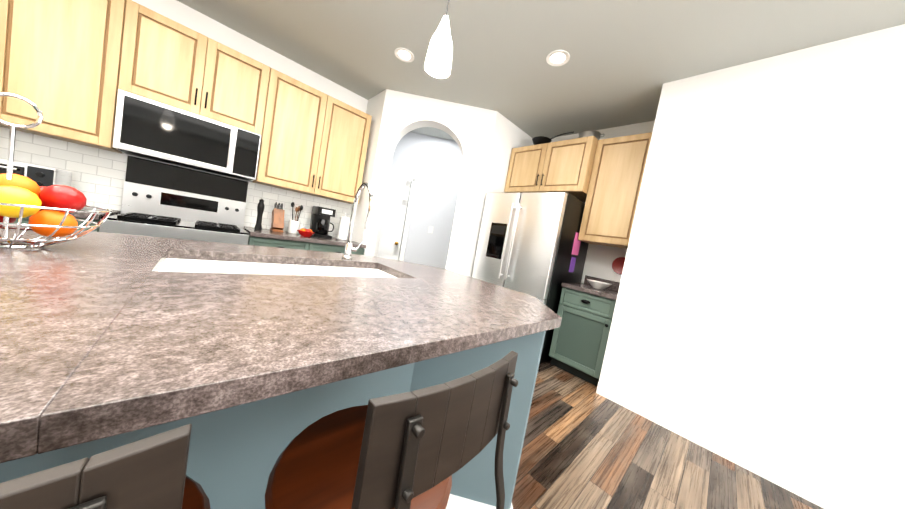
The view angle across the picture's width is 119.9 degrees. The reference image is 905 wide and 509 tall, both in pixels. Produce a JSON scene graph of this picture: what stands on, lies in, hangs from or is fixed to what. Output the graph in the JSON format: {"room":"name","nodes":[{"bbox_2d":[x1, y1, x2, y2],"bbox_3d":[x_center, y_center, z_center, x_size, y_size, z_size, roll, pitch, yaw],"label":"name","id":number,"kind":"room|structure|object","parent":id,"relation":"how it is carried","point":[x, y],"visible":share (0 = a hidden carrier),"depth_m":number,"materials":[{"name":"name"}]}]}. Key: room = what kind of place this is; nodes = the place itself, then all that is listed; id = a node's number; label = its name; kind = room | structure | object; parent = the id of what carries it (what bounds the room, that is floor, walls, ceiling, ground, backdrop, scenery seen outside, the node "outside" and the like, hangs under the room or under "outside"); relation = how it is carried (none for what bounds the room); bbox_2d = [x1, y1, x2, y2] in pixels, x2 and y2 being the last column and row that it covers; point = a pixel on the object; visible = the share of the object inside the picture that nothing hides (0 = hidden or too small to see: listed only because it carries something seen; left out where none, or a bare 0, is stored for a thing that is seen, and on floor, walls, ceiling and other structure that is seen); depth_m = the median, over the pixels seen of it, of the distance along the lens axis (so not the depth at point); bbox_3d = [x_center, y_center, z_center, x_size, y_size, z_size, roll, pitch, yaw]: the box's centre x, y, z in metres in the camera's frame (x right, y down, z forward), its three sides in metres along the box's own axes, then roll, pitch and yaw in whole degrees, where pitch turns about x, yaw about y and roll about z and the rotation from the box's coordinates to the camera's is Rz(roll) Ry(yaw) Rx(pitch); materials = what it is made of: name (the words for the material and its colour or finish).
{"room":"kitchen","nodes":[
{"label":"kitchen","id":0,"kind":"room"},
{"bbox_2d":[21,0,367,231],"bbox_3d":[-2.582,-0.849,2.623,3.450,2.850,0.150,7,5,-44],"label":"wall","id":1,"kind":"structure","parent":0,"point":[189,17],"depth_m":2.69,"materials":[{"name":"white paint"}]},
{"bbox_2d":[0,0,139,153],"bbox_3d":[-2.984,-1.433,1.773,1.090,1.120,0.334,7,5,-44],"label":"upper cabinet","id":2,"kind":"object","parent":1,"relation":"attached to","point":[69,68],"depth_m":1.84,"materials":[{"name":"brown wood"}]},
{"bbox_2d":[0,127,351,237],"bbox_3d":[-2.498,-0.808,2.604,3.050,0.940,0.004,7,5,-44],"label":"tile backsplash","id":3,"kind":"structure","parent":1,"relation":"attached to","point":[98,177],"depth_m":2.22,"materials":[{"name":"white tile"}]},
{"bbox_2d":[132,5,271,135],"bbox_3d":[-2.275,-1.576,2.400,0.901,0.670,0.334,7,5,-44],"label":"upper cabinet","id":4,"kind":"object","parent":1,"relation":"attached to","point":[178,66],"depth_m":2.26,"materials":[{"name":"brown wood"}]},
{"bbox_2d":[113,89,260,180],"bbox_3d":[-2.338,-1.016,2.396,0.880,0.441,0.436,7,5,-44],"label":"microwave","id":5,"kind":"object","parent":4,"relation":"attached to","point":[144,127],"visible":0.98,"depth_m":2.22,"materials":[{"name":"silver metal"}]},
{"bbox_2d":[252,68,371,203],"bbox_3d":[-1.628,-1.273,3.069,1.134,1.120,0.334,7,5,-44],"label":"upper cabinet","id":6,"kind":"object","parent":1,"relation":"attached to","point":[313,142],"depth_m":2.91,"materials":[{"name":"brown wood"}]},
{"bbox_2d":[347,89,385,242],"bbox_3d":[-1.172,-0.656,3.521,0.150,2.850,0.510,7,5,-44],"label":"wall","id":7,"kind":"structure","parent":0,"point":[375,106],"depth_m":3.37,"materials":[{"name":"white paint"}]},
{"bbox_2d":[390,132,462,268],"bbox_3d":[-0.418,-0.590,4.625,2.790,2.850,0.120,10,3,-3],"label":"wall","id":8,"kind":"structure","parent":0,"point":[433,165],"depth_m":4.54,"materials":[{"name":"grey paint"}]},
{"bbox_2d":[377,177,410,259],"bbox_3d":[-1.254,-0.307,4.448,0.638,2.015,0.572,7,5,-44],"label":"door leaf","id":9,"kind":"structure","parent":8,"relation":"in","point":[398,191],"depth_m":4.43,"materials":[{"name":"white wood"}]},
{"bbox_2d":[390,173,416,260],"bbox_3d":[-1.262,-0.350,4.513,0.960,2.100,0.068,10,3,-3],"label":"door frame","id":10,"kind":"structure","parent":8,"relation":"attached to","point":[413,180],"depth_m":4.47,"materials":[{"name":"white wood"}]},
{"bbox_2d":[428,226,432,232],"bbox_3d":[-0.379,-0.433,4.570,0.075,0.120,0.010,10,3,-3],"label":"light switch","id":11,"kind":"object","parent":8,"relation":"attached to","point":[430,230],"visible":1,"depth_m":4.57,"materials":[{"name":"white plastic"}]},
{"bbox_2d":[362,89,496,275],"bbox_3d":[-0.374,-0.510,3.418,1.390,2.850,0.200,10,3,-3],"label":"wall","id":12,"kind":"structure","parent":0,"point":[468,129],"depth_m":3.28,"materials":[{"name":"white paint"}]},
{"bbox_2d":[468,111,533,276],"bbox_3d":[0.659,-0.351,3.784,1.100,2.850,0.150,7,5,-44],"label":"wall","id":13,"kind":"structure","parent":0,"point":[508,135],"depth_m":3.43,"materials":[{"name":"white paint"}]},
{"bbox_2d":[177,0,904,140],"bbox_3d":[0.043,-1.799,1.122,8.500,0.100,11.200,7,5,-44],"label":"ceiling","id":14,"kind":"structure","parent":0,"point":[628,59],"depth_m":2.18,"materials":[{"name":"grey paint"}]},
{"bbox_2d":[394,48,413,61],"bbox_3d":[-0.463,-1.918,2.522,0.190,0.006,0.190,7,5,-44],"label":"recessed light","id":15,"kind":"object","parent":14,"relation":"in","point":[404,54],"visible":1,"depth_m":2.52,"materials":[{"name":"white"}]},
{"bbox_2d":[424,0,452,78],"bbox_3d":[-0.009,-1.358,1.339,0.184,0.810,0.184,7,5,-44],"label":"pendant light","id":16,"kind":"object","parent":14,"relation":"hanging from","point":[438,62],"visible":1,"depth_m":1.32,"materials":[{"name":"white glass"}]},
{"bbox_2d":[546,50,569,65],"bbox_3d":[0.893,-1.662,2.221,0.190,0.006,0.190,7,5,-44],"label":"recessed light","id":17,"kind":"object","parent":14,"relation":"in","point":[558,58],"visible":1,"depth_m":2.22,"materials":[{"name":"white"}]},
{"bbox_2d":[551,120,654,282],"bbox_3d":[1.640,-0.157,3.425,0.150,2.850,1.750,7,5,-44],"label":"wall","id":18,"kind":"structure","parent":0,"point":[599,259],"depth_m":3.12,"materials":[{"name":"white paint"}]},
{"bbox_2d":[504,136,599,201],"bbox_3d":[1.300,-1.043,3.381,0.534,0.600,1.049,7,5,-44],"label":"upper cabinet","id":19,"kind":"object","parent":18,"relation":"attached to","point":[565,165],"depth_m":3.10,"materials":[{"name":"brown wood"}]},
{"bbox_2d":[532,131,573,144],"bbox_3d":[1.261,-1.443,3.347,0.248,0.176,0.523,7,5,-44],"label":"frying pan","id":20,"kind":"object","parent":19,"relation":"on","point":[539,140],"visible":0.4,"depth_m":3.36,"materials":[{"name":"grey metal"}]},
{"bbox_2d":[578,132,651,247],"bbox_3d":[1.834,-0.653,2.862,0.414,1.120,0.546,7,5,-44],"label":"upper cabinet","id":21,"kind":"object","parent":18,"relation":"attached to","point":[602,179],"depth_m":2.72,"materials":[{"name":"brown wood"}]},
{"bbox_2d":[578,130,604,139],"bbox_3d":[1.613,-1.351,3.113,0.240,0.145,0.342,7,5,-44],"label":"pot","id":22,"kind":"object","parent":21,"relation":"on","point":[587,133],"visible":0.5,"depth_m":3.01,"materials":[{"name":"silver metal"}]},
{"bbox_2d":[612,257,624,274],"bbox_3d":[1.920,0.128,2.967,0.020,0.200,0.200,7,5,-44],"label":"plate","id":23,"kind":"object","parent":18,"relation":"attached to","point":[617,265],"visible":0.71,"depth_m":2.99,"materials":[{"name":"red ceramic"}]},
{"bbox_2d":[599,79,683,388],"bbox_3d":[1.889,-0.061,2.564,0.660,2.850,0.140,7,5,-44],"label":"wall","id":24,"kind":"structure","parent":0,"point":[646,206],"depth_m":2.33,"materials":[{"name":"white paint"}]},
{"bbox_2d":[512,360,823,508],"bbox_3d":[-0.467,1.102,1.297,8.500,0.100,11.200,7,5,-44],"label":"floor","id":25,"kind":"structure","parent":0,"point":[586,445],"depth_m":1.64,"materials":[{"name":"brown wood"}]},
{"bbox_2d":[14,216,100,231],"bbox_3d":[-2.970,0.123,1.941,0.494,0.885,0.612,7,5,-44],"label":"base cabinet","id":26,"kind":"object","parent":25,"relation":"on","point":[25,220],"depth_m":1.82,"materials":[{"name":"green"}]},
{"bbox_2d":[69,206,120,221],"bbox_3d":[-3.081,-0.359,1.713,1.050,0.040,0.637,7,5,-44],"label":"countertop","id":27,"kind":"structure","parent":26,"relation":"on","point":[76,214],"depth_m":1.84,"materials":[{"name":"stone"}]},
{"bbox_2d":[0,159,71,186],"bbox_3d":[-3.028,-0.507,1.778,0.440,0.260,0.342,7,5,-44],"label":"toaster oven","id":28,"kind":"object","parent":27,"relation":"on","point":[42,176],"visible":0.35,"depth_m":1.79,"materials":[{"name":"silver metal"}]},
{"bbox_2d":[0,424,209,508],"bbox_3d":[-0.513,0.591,0.274,0.383,1.000,0.448,7,4,-41],"label":"stool","id":29,"kind":"object","parent":25,"relation":"on","point":[148,473],"visible":1,"depth_m":0.18,"materials":[{"name":"brown wood"}]},
{"bbox_2d":[99,155,248,244],"bbox_3d":[-2.402,-0.072,2.347,0.830,1.415,0.701,7,5,-44],"label":"range","id":30,"kind":"object","parent":25,"relation":"on","point":[159,199],"visible":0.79,"depth_m":2.40,"materials":[{"name":"silver metal"}]},
{"bbox_2d":[0,330,545,508],"bbox_3d":[-0.858,0.540,0.911,2.504,0.915,1.384,7,5,-44],"label":"kitchen island","id":31,"kind":"object","parent":25,"relation":"on","point":[233,455],"depth_m":0.85,"materials":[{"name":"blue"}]},
{"bbox_2d":[0,225,175,469],"bbox_3d":[-1.294,0.009,0.387,1.130,0.040,1.450,7,5,-44],"label":"island countertop","id":32,"kind":"structure","parent":31,"relation":"on","point":[57,301],"depth_m":0.46,"materials":[{"name":"stone"}]},
{"bbox_2d":[0,92,111,248],"bbox_3d":[-1.215,-0.230,0.719,0.356,0.411,0.356,7,5,-44],"label":"fruit basket","id":33,"kind":"object","parent":32,"relation":"on","point":[48,209],"visible":0.98,"depth_m":0.74,"materials":[{"name":"silver metal"}]},
{"bbox_2d":[168,239,375,265],"bbox_3d":[-0.929,0.007,1.494,0.920,0.040,0.340,7,5,-44],"label":"island countertop","id":34,"kind":"structure","parent":31,"relation":"on","point":[181,246],"depth_m":1.34,"materials":[{"name":"stone"}]},
{"bbox_2d":[160,254,399,277],"bbox_3d":[-0.685,0.174,1.219,0.944,0.197,0.464,7,5,-44],"label":"sink","id":35,"kind":"object","parent":34,"relation":"in","point":[174,261],"depth_m":1.27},
{"bbox_2d":[40,270,531,457],"bbox_3d":[-0.293,0.159,0.811,0.920,0.040,0.670,7,5,-44],"label":"island countertop","id":36,"kind":"structure","parent":31,"relation":"on","point":[189,345],"depth_m":0.49,"materials":[{"name":"stone"}]},
{"bbox_2d":[360,255,561,333],"bbox_3d":[-0.037,0.157,1.589,0.520,0.040,1.450,7,5,-44],"label":"island countertop","id":37,"kind":"structure","parent":31,"relation":"on","point":[528,307],"depth_m":1.32,"materials":[{"name":"stone"}]},
{"bbox_2d":[248,234,317,250],"bbox_3d":[-1.974,0.240,2.895,0.574,0.885,0.612,7,5,-44],"label":"base cabinet","id":38,"kind":"object","parent":25,"relation":"on","point":[269,238],"depth_m":2.63,"materials":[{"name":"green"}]},
{"bbox_2d":[244,226,365,249],"bbox_3d":[-1.681,-0.193,3.053,1.140,0.040,0.637,7,5,-44],"label":"countertop","id":39,"kind":"structure","parent":38,"relation":"on","point":[286,237],"depth_m":2.76,"materials":[{"name":"stone"}]},
{"bbox_2d":[254,199,264,229],"bbox_3d":[-2.008,-0.421,2.733,0.068,0.330,0.066,7,5,-44],"label":"pepper mill","id":40,"kind":"object","parent":39,"relation":"on","point":[260,211],"visible":1,"depth_m":2.72,"materials":[{"name":"black plastic"}]},
{"bbox_2d":[270,202,284,232],"bbox_3d":[-1.956,-0.419,2.940,0.100,0.320,0.188,7,5,-44],"label":"knife block","id":41,"kind":"object","parent":39,"relation":"on","point":[277,223],"visible":1,"depth_m":2.91,"materials":[{"name":"brown wood"}]},
{"bbox_2d":[288,202,302,233],"bbox_3d":[-1.845,-0.428,3.077,0.122,0.360,0.116,7,5,-44],"label":"utensil crock","id":42,"kind":"object","parent":39,"relation":"on","point":[293,226],"visible":1,"depth_m":3.05,"materials":[{"name":"white ceramic"}]},
{"bbox_2d":[297,228,314,236],"bbox_3d":[-1.646,-0.246,2.943,0.180,0.087,0.177,7,5,-44],"label":"bowl","id":43,"kind":"object","parent":39,"relation":"on","point":[304,232],"visible":1,"depth_m":2.90,"materials":[{"name":"red ceramic"}]},
{"bbox_2d":[310,206,335,238],"bbox_3d":[-1.587,-0.392,3.227,0.232,0.360,0.262,7,5,-44],"label":"coffee maker","id":44,"kind":"object","parent":39,"relation":"on","point":[320,222],"visible":0.92,"depth_m":3.15,"materials":[{"name":"black plastic"}]},
{"bbox_2d":[336,213,349,240],"bbox_3d":[-1.412,-0.367,3.411,0.150,0.349,0.148,7,5,-44],"label":"paper towel","id":45,"kind":"object","parent":39,"relation":"on","point":[344,222],"visible":0.96,"depth_m":3.36,"materials":[{"name":"white paper"}]},
{"bbox_2d":[318,242,364,254],"bbox_3d":[-1.606,0.284,3.247,0.684,0.885,0.612,7,5,-44],"label":"base cabinet","id":46,"kind":"object","parent":25,"relation":"on","point":[337,249],"depth_m":3.00,"materials":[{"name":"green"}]},
{"bbox_2d":[264,351,517,508],"bbox_3d":[-0.191,0.632,0.530,0.396,1.000,0.457,7,5,-44],"label":"stool","id":47,"kind":"object","parent":25,"relation":"on","point":[416,449],"visible":1,"depth_m":0.38,"materials":[{"name":"brown wood"}]},
{"bbox_2d":[472,192,588,363],"bbox_3d":[0.914,0.227,3.293,0.952,1.860,1.019,7,5,-44],"label":"fridge","id":48,"kind":"object","parent":25,"relation":"on","point":[530,243],"visible":0.52,"depth_m":2.88,"materials":[{"name":"grey metal"}]},
{"bbox_2d":[549,275,619,385],"bbox_3d":[1.506,0.779,2.862,0.643,1.030,0.525,7,5,-44],"label":"base cabinet","id":49,"kind":"object","parent":25,"relation":"on","point":[585,312],"visible":0.81,"depth_m":2.67,"materials":[{"name":"green wood"}]},
{"bbox_2d":[587,279,612,289],"bbox_3d":[1.582,0.333,2.837,0.250,0.075,0.250,7,5,-44],"label":"bowl","id":50,"kind":"object","parent":49,"relation":"on","point":[598,284],"visible":1,"depth_m":2.77,"materials":[{"name":"white ceramic"}]},
{"bbox_2d":[616,24,904,508],"bbox_3d":[3.450,0.336,0.513,0.150,2.850,5.050,7,5,-44],"label":"wall","id":51,"kind":"structure","parent":0,"point":[767,322],"depth_m":1.72,"materials":[{"name":"white paint"}]},
{"bbox_2d":[596,381,867,508],"bbox_3d":[3.074,1.656,0.625,0.015,0.112,5.090,7,5,-44],"label":"baseboard","id":52,"kind":"structure","parent":51,"relation":"attached to","point":[816,494],"depth_m":1.81,"materials":[{"name":"white"}]}
]}

